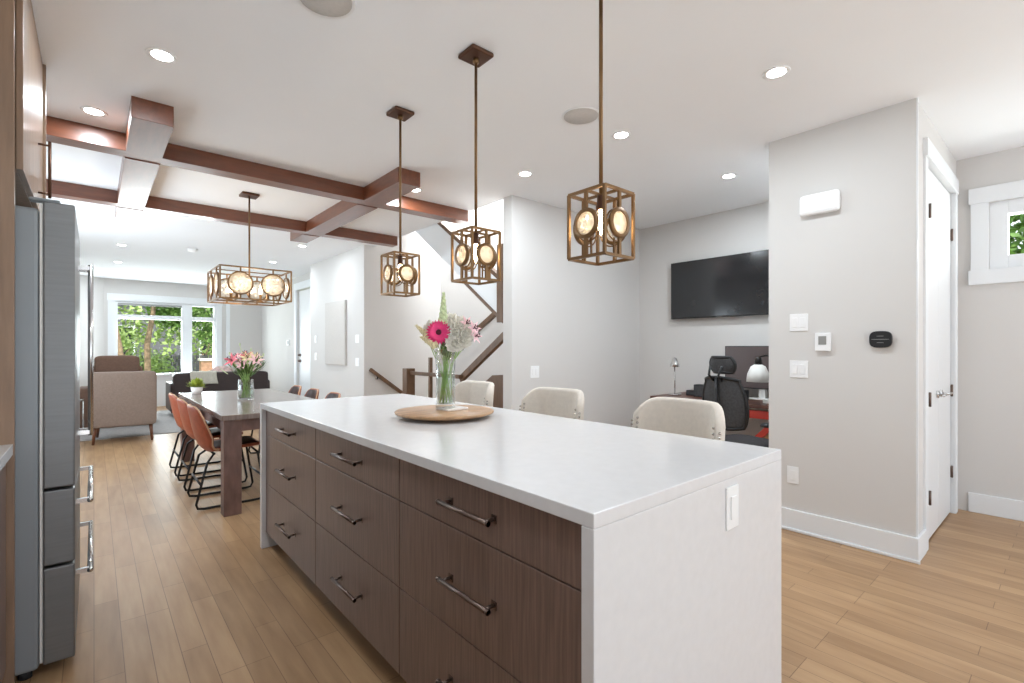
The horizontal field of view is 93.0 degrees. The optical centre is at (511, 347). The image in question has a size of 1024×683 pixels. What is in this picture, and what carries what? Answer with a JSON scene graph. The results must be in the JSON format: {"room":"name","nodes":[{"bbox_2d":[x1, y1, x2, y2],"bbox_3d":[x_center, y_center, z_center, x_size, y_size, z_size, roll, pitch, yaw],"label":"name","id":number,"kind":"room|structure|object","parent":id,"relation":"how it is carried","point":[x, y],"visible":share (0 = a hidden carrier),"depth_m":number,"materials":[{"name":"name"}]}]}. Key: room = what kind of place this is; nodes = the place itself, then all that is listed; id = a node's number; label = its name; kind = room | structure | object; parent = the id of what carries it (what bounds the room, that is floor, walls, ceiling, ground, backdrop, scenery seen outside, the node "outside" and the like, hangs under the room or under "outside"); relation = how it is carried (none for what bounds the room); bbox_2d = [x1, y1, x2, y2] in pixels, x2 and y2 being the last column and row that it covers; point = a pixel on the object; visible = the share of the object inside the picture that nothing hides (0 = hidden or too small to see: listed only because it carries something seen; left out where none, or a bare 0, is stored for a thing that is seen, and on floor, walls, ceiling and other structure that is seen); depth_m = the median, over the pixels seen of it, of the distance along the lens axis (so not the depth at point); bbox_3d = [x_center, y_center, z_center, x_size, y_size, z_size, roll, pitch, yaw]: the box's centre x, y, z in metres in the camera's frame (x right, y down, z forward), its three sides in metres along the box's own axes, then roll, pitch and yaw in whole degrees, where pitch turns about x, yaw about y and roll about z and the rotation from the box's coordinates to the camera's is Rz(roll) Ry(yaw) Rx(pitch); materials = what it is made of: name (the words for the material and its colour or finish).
{"room":"kitchen","nodes":[
{"label":"kitchen","id":0,"kind":"room"},
{"bbox_2d":[80,275,103,385],"bbox_3d":[-8.767,-0.105,9.537,0.098,2.740,1.481,0,0,8],"label":"wall","id":1,"kind":"structure","parent":0,"point":[98,283],"depth_m":9.92,"materials":[{"name":"paint"}]},
{"bbox_2d":[104,278,261,370],"bbox_3d":[-7.509,-0.105,11.315,3.330,2.740,0.150,0,0,-41],"label":"wall","id":2,"kind":"structure","parent":0,"point":[245,320],"depth_m":11.70,"materials":[{"name":"paint"}]},
{"bbox_2d":[107,293,222,372],"bbox_3d":[-7.804,-0.158,11.029,2.134,2.015,0.160,0,0,-41],"label":"window","id":3,"kind":"structure","parent":2,"relation":"in","point":[186,304],"depth_m":11.18,"materials":[{"name":"paint"}]},
{"bbox_2d":[226,304,229,366],"bbox_3d":[-6.866,0.090,11.756,0.080,2.350,0.020,0,0,-41],"label":"trim","id":4,"kind":"structure","parent":2,"relation":"attached to","point":[227,305],"depth_m":11.74,"materials":[{"name":"paint"}]},
{"bbox_2d":[262,273,309,391],"bbox_3d":[-4.096,-0.105,9.785,0.150,2.740,6.620,0,0,-41],"label":"wall","id":5,"kind":"structure","parent":0,"point":[277,321],"depth_m":10.94,"materials":[{"name":"paint"}]},
{"bbox_2d":[294,279,309,384],"bbox_3d":[-4.144,-0.035,9.698,0.035,2.600,1.270,0,0,-41],"label":"trim","id":6,"kind":"structure","parent":5,"relation":"attached to","point":[304,284],"depth_m":10.08,"materials":[{"name":"paint"}]},
{"bbox_2d":[298,289,309,395],"bbox_3d":[-4.112,0.040,9.726,0.090,2.430,0.970,0,0,-41],"label":"door","id":7,"kind":"structure","parent":5,"relation":"in","point":[304,296],"depth_m":9.84,"materials":[{"name":"paint"}]},
{"bbox_2d":[310,246,359,398],"bbox_3d":[-2.842,-0.105,7.897,0.150,2.740,2.120,0,0,-41],"label":"wall","id":8,"kind":"structure","parent":0,"point":[335,278],"depth_m":7.78,"materials":[{"name":"paint"}]},
{"bbox_2d":[325,300,346,364],"bbox_3d":[-2.796,-0.235,7.699,0.038,1.000,0.840,0,0,-41],"label":"canvas panel","id":9,"kind":"object","parent":8,"relation":"attached to","point":[335,312],"visible":1,"depth_m":7.62,"materials":[{"name":"white"}]},
{"bbox_2d":[360,231,440,398],"bbox_3d":[-1.616,-1.235,7.454,1.430,5.000,0.150,0,0,-41],"label":"wall","id":10,"kind":"structure","parent":0,"point":[391,342],"depth_m":7.26,"materials":[{"name":"paint"}]},
{"bbox_2d":[441,200,502,399],"bbox_3d":[-0.120,-1.235,6.696,0.150,5.000,2.950,0,0,-41],"label":"wall","id":11,"kind":"structure","parent":0,"point":[460,300],"depth_m":7.06,"materials":[{"name":"paint"}]},
{"bbox_2d":[15,406,1023,682],"bbox_3d":[-1.874,1.325,5.346,6.470,0.120,16.850,0,0,-41],"label":"floor","id":12,"kind":"structure","parent":0,"point":[175,591],"depth_m":2.42,"materials":[{"name":"brown wood"}]},
{"bbox_2d":[0,464,5,682],"bbox_3d":[-0.713,0.829,0.010,0.670,0.872,4.144,0,0,-41],"label":"base cabinet","id":13,"kind":"object","parent":12,"relation":"on","point":[3,471],"visible":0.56,"depth_m":1.70,"materials":[{"name":"brown wood"}]},
{"bbox_2d":[0,444,12,470],"bbox_3d":[-0.723,0.372,0.001,0.644,0.040,4.144,0,0,-41],"label":"countertop","id":14,"kind":"structure","parent":13,"relation":"on","point":[6,451],"depth_m":1.67,"materials":[{"name":"white stone"}]},
{"bbox_2d":[0,0,14,682],"bbox_3d":[-2.083,-0.104,1.585,0.647,2.739,0.030,0,0,-41],"label":"gable panel","id":15,"kind":"object","parent":12,"relation":"on","point":[7,7],"visible":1,"depth_m":1.77,"materials":[{"name":"brown wood"}]},
{"bbox_2d":[43,64,45,198],"bbox_3d":[-2.693,-0.104,2.320,0.679,2.739,0.030,0,0,-41],"label":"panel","id":16,"kind":"object","parent":12,"relation":"on","point":[44,66],"visible":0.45,"depth_m":2.53,"materials":[{"name":"brown wood"}]},
{"bbox_2d":[15,196,92,680],"bbox_3d":[-2.304,0.343,2.025,0.848,1.845,0.905,0,0,-41],"label":"refrigerator","id":17,"kind":"object","parent":12,"relation":"on","point":[48,431],"visible":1,"depth_m":1.88,"materials":[{"name":"grey metal"}]},
{"bbox_2d":[92,371,156,444],"bbox_3d":[-5.390,0.791,6.760,0.721,0.952,0.760,0,0,-37],"label":"armchair","id":18,"kind":"object","parent":12,"relation":"on","point":[120,398],"visible":0.84,"depth_m":6.46,"materials":[{"name":"beige fabric"}]},
{"bbox_2d":[80,410,216,441],"bbox_3d":[-5.979,1.261,8.562,3.700,0.008,3.220,0,0,-41],"label":"rug","id":19,"kind":"object","parent":12,"relation":"on","point":[165,423],"visible":0.06,"depth_m":7.50,"materials":[{"name":"grey fabric"}]},
{"bbox_2d":[80,399,83,427],"bbox_3d":[-6.430,1.000,7.000,0.400,0.515,0.400,0,0,-41],"label":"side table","id":20,"kind":"object","parent":19,"relation":"on","point":[82,400],"visible":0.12,"depth_m":7.12,"materials":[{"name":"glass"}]},
{"bbox_2d":[80,355,142,427],"bbox_3d":[-6.443,0.687,7.905,0.921,1.140,0.811,0,0,-41],"label":"armchair","id":21,"kind":"object","parent":19,"relation":"on","point":[107,363],"visible":0.19,"depth_m":7.55,"materials":[{"name":"brown fabric"}]},
{"bbox_2d":[166,371,269,412],"bbox_3d":[-5.775,0.857,9.582,1.660,0.800,0.861,0,0,-41],"label":"sofa","id":22,"kind":"object","parent":19,"relation":"on","point":[229,381],"visible":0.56,"depth_m":9.23,"materials":[{"name":"fabric"}]},
{"bbox_2d":[190,370,217,383],"bbox_3d":[-5.781,0.549,9.129,0.481,0.240,0.260,0,0,-41],"label":"throw blanket","id":23,"kind":"object","parent":22,"relation":"on","point":[208,377],"visible":0.89,"depth_m":9.05,"materials":[{"name":"beige fabric"}]},
{"bbox_2d":[211,366,232,371],"bbox_3d":[-5.728,0.570,9.619,0.400,0.419,0.195,0,0,-41],"label":"cushion","id":24,"kind":"object","parent":22,"relation":"on","point":[225,368],"visible":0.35,"depth_m":9.60,"materials":[{"name":"fabric"}]},
{"bbox_2d":[156,372,189,405],"bbox_3d":[-7.614,0.915,10.808,1.870,0.700,0.419,0,0,-41],"label":"window bench","id":25,"kind":"object","parent":12,"relation":"on","point":[162,378],"visible":0.1,"depth_m":10.58,"materials":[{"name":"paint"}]},
{"bbox_2d":[168,393,220,475],"bbox_3d":[-3.254,0.861,5.062,0.531,0.806,0.485,0,0,-41],"label":"dining chair","id":26,"kind":"object","parent":12,"relation":"on","point":[172,397],"visible":0.57,"depth_m":4.86,"materials":[{"name":"brown leather"}]},
{"bbox_2d":[177,398,247,490],"bbox_3d":[-2.830,0.861,4.569,0.531,0.806,0.485,0,0,-41],"label":"dining chair","id":27,"kind":"object","parent":12,"relation":"on","point":[182,404],"visible":0.63,"depth_m":4.37,"materials":[{"name":"brown leather"}]},
{"bbox_2d":[187,404,259,509],"bbox_3d":[-2.407,0.861,4.077,0.531,0.806,0.485,0,0,-41],"label":"dining chair","id":28,"kind":"object","parent":12,"relation":"on","point":[202,433],"visible":0.91,"depth_m":3.87,"materials":[{"name":"leather"}]},
{"bbox_2d":[179,388,313,516],"bbox_3d":[-2.589,0.885,4.843,0.950,0.760,2.440,0,0,-41],"label":"dining table","id":29,"kind":"object","parent":12,"relation":"on","point":[222,409],"visible":0.6,"depth_m":3.78,"materials":[{"name":"brown wood"}]},
{"bbox_2d":[187,377,205,393],"bbox_3d":[-3.472,0.412,5.365,0.223,0.186,0.206,0,0,-41],"label":"potted plant","id":30,"kind":"object","parent":29,"relation":"on","point":[196,387],"visible":1,"depth_m":5.33,"materials":[{"name":"green plant"}]},
{"bbox_2d":[237,379,253,399],"bbox_3d":[-2.587,0.405,4.726,0.144,0.199,0.144,0,0,-41],"label":"glass vase","id":31,"kind":"object","parent":29,"relation":"on","point":[252,379],"visible":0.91,"depth_m":4.74,"materials":[{"name":"glass"}]},
{"bbox_2d":[219,343,265,397],"bbox_3d":[-2.582,0.215,4.732,0.428,0.532,0.419,0,0,-41],"label":"lily bouquet","id":32,"kind":"object","parent":31,"relation":"in","point":[243,359],"visible":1,"depth_m":4.69,"materials":[{"name":"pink plant"}]},
{"bbox_2d":[248,385,301,453],"bbox_3d":[-2.791,0.861,5.777,0.531,0.806,0.485,0,0,-41],"label":"dining chair","id":33,"kind":"object","parent":12,"relation":"on","point":[296,389],"visible":0.28,"depth_m":5.90,"materials":[{"name":"brown leather"}]},
{"bbox_2d":[304,388,318,398],"bbox_3d":[-2.400,0.861,5.322,0.531,0.806,0.485,0,0,-41],"label":"dining chair","id":34,"kind":"object","parent":12,"relation":"on","point":[312,392],"visible":0.2,"depth_m":5.50,"materials":[{"name":"brown leather"}]},
{"bbox_2d":[324,392,340,398],"bbox_3d":[-1.995,0.861,4.852,0.531,0.806,0.485,0,0,-41],"label":"dining chair","id":35,"kind":"object","parent":12,"relation":"on","point":[331,394],"visible":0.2,"depth_m":5.04,"materials":[{"name":"brown leather"}]},
{"bbox_2d":[369,221,502,407],"bbox_3d":[-0.641,-0.566,6.250,1.222,3.661,2.947,0,0,-41],"label":"staircase","id":36,"kind":"structure","parent":12,"relation":"on","point":[437,236],"depth_m":5.44,"materials":[{"name":"paint"}]},
{"bbox_2d":[448,380,493,406],"bbox_3d":[-0.385,0.756,3.455,0.482,1.021,0.493,0,0,-41],"label":"bar stool","id":37,"kind":"object","parent":12,"relation":"on","point":[467,391],"visible":0.2,"depth_m":3.62,"materials":[{"name":"beige fabric"}]},
{"bbox_2d":[260,394,780,682],"bbox_3d":[-0.344,0.807,2.377,1.022,0.915,2.723,0,0,-41],"label":"kitchen island","id":38,"kind":"object","parent":12,"relation":"on","point":[503,545],"visible":1,"depth_m":1.47,"materials":[{"name":"white stone"}]},
{"bbox_2d":[394,405,493,420],"bbox_3d":[-0.341,0.333,2.470,0.500,0.034,0.500,0,0,-41],"label":"serving board","id":39,"kind":"object","parent":38,"relation":"on","point":[426,412],"visible":0.94,"depth_m":2.35,"materials":[{"name":"brown wood"}]},
{"bbox_2d":[436,406,467,410],"bbox_3d":[-0.308,0.311,2.505,0.124,0.010,0.110,0,0,-41],"label":"coaster","id":40,"kind":"object","parent":39,"relation":"on","point":[456,407],"visible":0.9,"depth_m":2.47,"materials":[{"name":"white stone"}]},
{"bbox_2d":[435,349,455,407],"bbox_3d":[-0.342,0.155,2.500,0.106,0.299,0.106,0,0,-41],"label":"glass vase","id":41,"kind":"object","parent":40,"relation":"on","point":[435,349],"visible":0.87,"depth_m":2.49,"materials":[{"name":"glass"}]},
{"bbox_2d":[415,292,481,402],"bbox_3d":[-0.328,-0.004,2.495,0.340,0.572,0.138,0,0,8],"label":"flower bouquet","id":42,"kind":"object","parent":41,"relation":"in","point":[454,333],"visible":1,"depth_m":2.48,"materials":[{"name":"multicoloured plant"}]},
{"bbox_2d":[726,484,738,530],"bbox_3d":[0.650,0.468,1.430,0.074,0.124,0.010,0,0,-41],"label":"switch plate","id":43,"kind":"object","parent":38,"relation":"attached to","point":[732,492],"visible":1,"depth_m":1.42,"materials":[{"name":"white plastic"}]},
{"bbox_2d":[519,387,583,419],"bbox_3d":[0.156,0.756,2.826,0.482,1.021,0.494,0,0,-44],"label":"bar stool","id":44,"kind":"object","parent":12,"relation":"on","point":[553,401],"visible":0.22,"depth_m":2.99,"materials":[{"name":"beige fabric"}]},
{"bbox_2d":[631,397,725,440],"bbox_3d":[0.682,0.756,2.214,0.482,1.021,0.494,0,0,-37],"label":"bar stool","id":45,"kind":"object","parent":12,"relation":"on","point":[682,416],"visible":0.25,"depth_m":2.35,"materials":[{"name":"beige fabric"}]},
{"bbox_2d":[650,392,768,437],"bbox_3d":[2.179,0.882,4.789,0.710,0.765,1.420,0,0,-41],"label":"desk","id":46,"kind":"object","parent":12,"relation":"on","point":[758,414],"visible":0.14,"depth_m":4.32,"materials":[{"name":"brown wood"}]},
{"bbox_2d":[668,358,681,394],"bbox_3d":[1.738,0.300,5.188,0.140,0.400,0.140,0,0,-41],"label":"desk lamp","id":47,"kind":"object","parent":46,"relation":"on","point":[674,363],"visible":1,"depth_m":5.16,"materials":[{"name":"silver metal"}]},
{"bbox_2d":[694,384,703,396],"bbox_3d":[1.974,0.438,4.942,0.102,0.125,0.220,0,0,-41],"label":"speaker","id":48,"kind":"object","parent":46,"relation":"on","point":[698,388],"visible":0.44,"depth_m":4.96},
{"bbox_2d":[694,386,702,395],"bbox_3d":[1.936,0.438,4.910,0.002,0.105,0.200,0,0,-41],"label":"grille","id":49,"kind":"object","parent":48,"relation":"attached to","point":[697,389],"depth_m":4.95,"materials":[{"name":"black"}]},
{"bbox_2d":[725,346,768,399],"bbox_3d":[2.441,0.240,4.738,0.180,0.520,0.720,0,0,-41],"label":"monitor","id":50,"kind":"object","parent":46,"relation":"on","point":[744,356],"visible":0.36,"depth_m":4.82,"materials":[{"name":"black plastic"}]},
{"bbox_2d":[746,355,768,381],"bbox_3d":[2.239,0.279,4.267,0.192,0.443,0.341,0,0,-41],"label":"desk lamp","id":51,"kind":"object","parent":46,"relation":"on","point":[757,372],"visible":0.63,"depth_m":4.27,"materials":[{"name":"white metal"}]},
{"bbox_2d":[702,356,768,447],"bbox_3d":[1.873,0.663,3.986,0.598,1.203,0.660,0,0,-23],"label":"office chair","id":52,"kind":"object","parent":12,"relation":"on","point":[730,394],"visible":0.42,"depth_m":3.83,"materials":[{"name":"black"}]},
{"bbox_2d":[31,0,1023,285],"bbox_3d":[-1.874,-1.545,5.346,6.470,0.140,16.850,0,0,-41],"label":"ceiling","id":53,"kind":"structure","parent":0,"point":[281,84],"depth_m":2.79,"materials":[{"name":"paint"}]},
{"bbox_2d":[80,106,107,116],"bbox_3d":[-2.608,-1.472,3.033,0.134,0.006,0.134,0,0,-41],"label":"recessed light","id":54,"kind":"object","parent":53,"relation":"in","point":[92,111],"visible":1,"depth_m":3.03,"materials":[{"name":"white plastic"}]},
{"bbox_2d":[84,108,103,115],"bbox_3d":[-2.608,-1.474,3.033,0.092,0.002,0.092,0,0,-41],"label":"diffuser","id":55,"kind":"object","parent":54,"relation":"attached to","point":[90,111],"depth_m":3.03,"materials":[{"name":"white"}]},
{"bbox_2d":[145,47,177,63],"bbox_3d":[-1.766,-1.472,2.452,0.134,0.006,0.134,0,0,-41],"label":"recessed light","id":56,"kind":"object","parent":53,"relation":"in","point":[161,55],"visible":1,"depth_m":2.45,"materials":[{"name":"white plastic"}]},
{"bbox_2d":[151,50,172,60],"bbox_3d":[-1.766,-1.474,2.452,0.092,0.002,0.092,0,0,-41],"label":"diffuser","id":57,"kind":"object","parent":56,"relation":"attached to","point":[158,55],"depth_m":2.45,"materials":[{"name":"white plastic"}]},
{"bbox_2d":[207,191,291,305],"bbox_3d":[-2.521,-0.956,4.664,0.614,1.038,0.614,0,0,-41],"label":"dining chandelier","id":58,"kind":"object","parent":53,"relation":"hanging from","point":[235,288],"visible":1,"depth_m":4.56,"materials":[{"name":"brown metal"}]},
{"bbox_2d":[46,96,467,246],"bbox_3d":[-2.432,-1.413,4.549,3.845,0.125,2.870,0,0,-41],"label":"ceiling beams","id":59,"kind":"structure","parent":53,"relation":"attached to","point":[144,146],"depth_m":4.16,"materials":[{"name":"brown wood"}]},
{"bbox_2d":[297,0,354,18],"bbox_3d":[-0.789,-1.471,2.052,0.244,0.008,0.244,0,0,-41],"label":"ceiling speaker","id":60,"kind":"object","parent":53,"relation":"attached to","point":[329,9],"visible":1,"depth_m":2.10,"materials":[{"name":"white plastic"}]},
{"bbox_2d":[380,106,419,296],"bbox_3d":[-0.698,-0.903,3.039,0.186,1.144,0.186,0,0,-41],"label":"pendant light","id":61,"kind":"object","parent":53,"relation":"hanging from","point":[406,273],"visible":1,"depth_m":3.02,"materials":[{"name":"gold metal"}]},
{"bbox_2d":[397,256,402,264],"bbox_3d":[-0.698,-0.550,3.039,0.038,0.056,0.038,0,0,-41],"label":"socket","id":62,"kind":"object","parent":61,"relation":"attached to","point":[400,258],"depth_m":3.03,"materials":[{"name":"brown metal"}]},
{"bbox_2d":[451,44,500,284],"bbox_3d":[-0.181,-0.903,2.437,0.186,1.144,0.186,0,0,-41],"label":"pendant light","id":63,"kind":"object","parent":53,"relation":"hanging from","point":[475,55],"visible":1,"depth_m":2.42,"materials":[{"name":"gold metal"}]},
{"bbox_2d":[474,233,479,244],"bbox_3d":[-0.181,-0.550,2.437,0.038,0.056,0.038,0,0,-41],"label":"socket","id":64,"kind":"object","parent":63,"relation":"attached to","point":[476,235],"depth_m":2.42,"materials":[{"name":"brown metal"}]},
{"bbox_2d":[517,171,532,176],"bbox_3d":[0.111,-1.472,4.119,0.134,0.006,0.134,0,0,-41],"label":"recessed light","id":65,"kind":"object","parent":53,"relation":"in","point":[522,173],"visible":1,"depth_m":4.12,"materials":[{"name":"white"}]},
{"bbox_2d":[562,106,598,125],"bbox_3d":[0.438,-1.471,3.090,0.244,0.008,0.244,0,0,-41],"label":"ceiling speaker","id":66,"kind":"object","parent":53,"relation":"attached to","point":[577,116],"visible":0.96,"depth_m":3.09,"materials":[{"name":"white plastic"}]},
{"bbox_2d":[567,0,634,265],"bbox_3d":[0.336,-0.903,1.836,0.186,1.144,0.186,0,0,-41],"label":"pendant light","id":67,"kind":"object","parent":53,"relation":"hanging from","point":[596,221],"visible":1,"depth_m":1.81,"materials":[{"name":"brown metal"}]},
{"bbox_2d":[596,195,601,210],"bbox_3d":[0.336,-0.550,1.836,0.038,0.056,0.038,0,0,-41],"label":"socket","id":68,"kind":"object","parent":67,"relation":"attached to","point":[599,197],"depth_m":1.82,"materials":[{"name":"brown metal"}]},
{"bbox_2d":[611,131,630,139],"bbox_3d":[0.757,-1.472,3.368,0.134,0.006,0.134,0,0,-41],"label":"recessed light","id":69,"kind":"object","parent":53,"relation":"in","point":[620,135],"visible":1,"depth_m":3.37,"materials":[{"name":"white"}]},
{"bbox_2d":[615,132,627,137],"bbox_3d":[0.757,-1.474,3.368,0.092,0.002,0.092,0,0,-41],"label":"diffuser","id":70,"kind":"object","parent":69,"relation":"attached to","point":[617,134],"depth_m":3.36,"materials":[{"name":"white"}]},
{"bbox_2d":[720,173,736,178],"bbox_3d":[1.860,-1.472,4.171,0.134,0.006,0.134,0,0,-41],"label":"recessed light","id":71,"kind":"object","parent":53,"relation":"in","point":[731,175],"visible":1,"depth_m":4.17,"materials":[{"name":"white"}]},
{"bbox_2d":[762,65,790,79],"bbox_3d":[1.415,-1.472,2.602,0.134,0.006,0.134,0,0,-41],"label":"recessed light","id":72,"kind":"object","parent":53,"relation":"in","point":[776,72],"visible":1,"depth_m":2.60,"materials":[{"name":"white plastic"}]},
{"bbox_2d":[767,68,785,77],"bbox_3d":[1.415,-1.474,2.602,0.092,0.002,0.092,0,0,-41],"label":"diffuser","id":73,"kind":"object","parent":72,"relation":"attached to","point":[772,72],"depth_m":2.60,"materials":[{"name":"white"}]},
{"bbox_2d":[503,195,639,426],"bbox_3d":[0.808,-1.235,5.463,2.250,5.000,0.130,0,0,-41],"label":"wall","id":74,"kind":"structure","parent":0,"point":[579,323],"depth_m":5.18,"materials":[{"name":"paint"}]},
{"bbox_2d":[374,198,502,245],"bbox_3d":[-1.040,-1.544,5.905,0.025,0.143,2.950,0,0,-41],"label":"trim","id":75,"kind":"structure","parent":74,"relation":"attached to","point":[502,198],"depth_m":5.66,"materials":[{"name":"paint"}]},
{"bbox_2d":[530,366,538,377],"bbox_3d":[0.230,0.240,4.873,0.120,0.120,0.010,0,0,-41],"label":"wall plate","id":76,"kind":"object","parent":74,"relation":"attached to","point":[534,370],"visible":1,"depth_m":4.87,"materials":[{"name":"white plastic"}]},
{"bbox_2d":[640,146,1023,510],"bbox_3d":[3.782,-0.105,3.616,0.150,2.740,6.550,0,0,-41],"label":"wall","id":77,"kind":"structure","parent":0,"point":[990,316],"depth_m":3.81,"materials":[{"name":"paint"}]},
{"bbox_2d":[671,249,768,318],"bbox_3d":[2.244,-0.655,5.225,0.078,0.645,1.148,0,0,-41],"label":"television","id":78,"kind":"object","parent":77,"relation":"attached to","point":[736,284],"visible":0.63,"depth_m":5.18,"materials":[{"name":"black plastic"}]},
{"bbox_2d":[968,180,1023,284],"bbox_3d":[4.077,-0.855,3.234,0.160,0.740,1.510,0,0,-41],"label":"window","id":79,"kind":"structure","parent":77,"relation":"in","point":[991,261],"depth_m":3.67,"materials":[{"name":"paint"}]},
{"bbox_2d":[968,492,1023,521],"bbox_3d":[3.724,1.191,3.555,0.016,0.148,6.534,0,0,-41],"label":"baseboard","id":80,"kind":"structure","parent":77,"relation":"attached to","point":[1007,508],"depth_m":3.65,"materials":[{"name":"paint"}]},
{"bbox_2d":[769,98,955,537],"bbox_3d":[2.672,-0.105,3.660,1.475,2.740,0.824,0,0,-41],"label":"wall","id":81,"kind":"structure","parent":0,"point":[848,427],"depth_m":3.12,"materials":[{"name":"paint"}]},
{"bbox_2d":[787,466,798,483],"bbox_3d":[1.944,0.880,3.367,0.010,0.118,0.072,0,0,-41],"label":"wall plate","id":82,"kind":"object","parent":81,"relation":"attached to","point":[792,472],"visible":1,"depth_m":3.36,"materials":[{"name":"white plastic"}]},
{"bbox_2d":[790,470,794,479],"bbox_3d":[1.942,0.880,3.365,0.004,0.066,0.035,0,0,-41],"label":"socket","id":83,"kind":"object","parent":82,"relation":"attached to","point":[792,472],"depth_m":3.36,"materials":[{"name":"white plastic"}]},
{"bbox_2d":[790,360,807,377],"bbox_3d":[1.969,0.145,3.338,0.010,0.118,0.115,0,0,-41],"label":"wall plate","id":84,"kind":"object","parent":81,"relation":"attached to","point":[798,369],"visible":1,"depth_m":3.34,"materials":[{"name":"white plastic"}]},
{"bbox_2d":[790,314,807,330],"bbox_3d":[1.969,-0.175,3.338,0.010,0.118,0.115,0,0,-41],"label":"wall plate","id":85,"kind":"object","parent":81,"relation":"attached to","point":[798,322],"visible":1,"depth_m":3.34,"materials":[{"name":"white plastic"}]},
{"bbox_2d":[800,189,839,216],"bbox_3d":[2.040,-0.960,3.225,0.050,0.140,0.236,0,0,-41],"label":"door chime","id":86,"kind":"object","parent":81,"relation":"attached to","point":[827,201],"visible":1,"depth_m":3.20,"materials":[{"name":"white plastic"}]},
{"bbox_2d":[815,333,830,350],"bbox_3d":[2.061,-0.040,3.221,0.024,0.120,0.090,0,0,-41],"label":"thermostat","id":87,"kind":"object","parent":81,"relation":"attached to","point":[822,340],"visible":1,"depth_m":3.21,"materials":[{"name":"white plastic"}]},
{"bbox_2d":[781,507,925,564],"bbox_3d":[2.192,1.191,3.230,0.234,0.148,0.848,0,0,-41],"label":"baseboard","id":88,"kind":"structure","parent":81,"relation":"attached to","point":[891,544],"depth_m":3.07,"materials":[{"name":"paint"}]},
{"bbox_2d":[869,331,892,347],"bbox_3d":[2.263,-0.053,2.983,0.028,0.102,0.114,0,0,-41],"label":"smart thermostat","id":89,"kind":"object","parent":81,"relation":"attached to","point":[878,339],"visible":1,"depth_m":2.97,"materials":[{"name":"black plastic"}]},
{"bbox_2d":[916,98,917,537],"bbox_3d":[2.396,-0.179,2.873,0.020,2.592,0.008,0,0,-41],"label":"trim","id":90,"kind":"structure","parent":81,"relation":"attached to","point":[916,98],"depth_m":2.87,"materials":[{"name":"paint"}]},
{"bbox_2d":[929,169,946,537],"bbox_3d":[2.800,0.039,3.227,0.490,2.428,0.094,0,0,-41],"label":"door","id":91,"kind":"structure","parent":81,"relation":"in","point":[934,394],"depth_m":3.28,"materials":[{"name":"paint"}]},
{"bbox_2d":[923,137,958,551],"bbox_3d":[2.972,-0.015,3.404,1.195,2.560,0.095,0,0,-41],"label":"trim","id":92,"kind":"structure","parent":81,"relation":"attached to","point":[932,159],"depth_m":3.37,"materials":[{"name":"paint"}]},
{"bbox_2d":[938,180,952,526],"bbox_3d":[3.183,0.039,3.557,0.509,2.428,0.094,0,0,-41],"label":"door","id":93,"kind":"structure","parent":81,"relation":"in","point":[945,471],"depth_m":3.55,"materials":[{"name":"paint"}]},
{"bbox_3d":[-3.814,-0.105,2.985,0.150,2.740,15.500,0,0,-41],"label":"wall","id":94,"kind":"structure","parent":0,"visible":0},
{"bbox_2d":[15,0,51,212],"bbox_3d":[-2.368,-1.069,1.969,0.715,0.808,0.923,0,0,-41],"label":"upper cabinet","id":95,"kind":"object","parent":94,"relation":"attached to","point":[29,144],"visible":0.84,"depth_m":2.00,"materials":[{"name":"brown wood"}]},
{"label":"outside","id":96,"kind":"structure","parent":0,"visible":0},
{"bbox_3d":[-6.256,1.815,11.107,55.000,0.200,65.000,0,0,-41],"label":"ground","id":97,"kind":"structure","parent":96,"visible":0},
{"bbox_2d":[118,328,123,354],"bbox_3d":[-11.352,-0.952,13.800,3.926,5.363,2.722,0,0,-23],"label":"tree","id":98,"kind":"object","parent":97,"relation":"on","point":[120,347],"visible":0.02,"depth_m":13.57,"materials":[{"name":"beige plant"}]},
{"bbox_2d":[120,324,178,372],"bbox_3d":[-12.783,0.458,16.124,1.754,2.868,3.264,0,0,38],"label":"shrub","id":99,"kind":"object","parent":97,"relation":"on","point":[157,368],"visible":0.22,"depth_m":16.66,"materials":[{"name":"green plant"}]},
{"bbox_2d":[118,305,212,365],"bbox_3d":[-14.537,-0.473,20.396,8.774,4.391,2.529,0,0,-41],"label":"shrub","id":100,"kind":"object","parent":97,"relation":"on","point":[157,334],"visible":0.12,"depth_m":20.09,"materials":[{"name":"green plant"}]},
{"bbox_2d":[118,305,212,368],"bbox_3d":[-18.842,-1.585,26.661,9.800,6.600,6.800,0,0,-41],"label":"house","id":101,"kind":"structure","parent":97,"relation":"on","point":[157,346],"depth_m":23.89,"materials":[{"name":"grey"}]},
{"bbox_2d":[141,354,211,372],"bbox_3d":[-13.162,0.965,17.143,8.400,1.500,0.160,0,0,-41],"label":"fence","id":102,"kind":"object","parent":97,"relation":"on","point":[177,358],"visible":0.04,"depth_m":17.86,"materials":[{"name":"grey wood"}]},
{"bbox_2d":[143,306,210,370],"bbox_3d":[-11.347,-1.027,15.314,3.845,5.511,2.702,0,0,-41],"label":"tree","id":103,"kind":"object","parent":97,"relation":"on","point":[164,311],"visible":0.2,"depth_m":15.39,"materials":[{"name":"green plant"}]},
{"bbox_2d":[192,307,212,352],"bbox_3d":[-10.091,-0.765,17.058,2.482,4.964,2.686,0,0,22],"label":"tree","id":104,"kind":"object","parent":97,"relation":"on","point":[208,327],"visible":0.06,"depth_m":16.57,"materials":[{"name":"green plant"}]},
{"bbox_2d":[198,358,212,370],"bbox_3d":[-9.825,1.025,15.687,0.480,1.380,0.480,0,0,-41],"label":"pillar","id":105,"kind":"structure","parent":97,"relation":"on","point":[205,364],"depth_m":15.51,"materials":[{"name":"brick"}]},
{"bbox_2d":[1009,214,1023,254],"bbox_3d":[6.260,-0.546,5.970,2.564,4.544,3.855,0,0,-41],"label":"tree","id":106,"kind":"object","parent":97,"relation":"on","point":[1019,236],"visible":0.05,"depth_m":5.81,"materials":[{"name":"green plant"}]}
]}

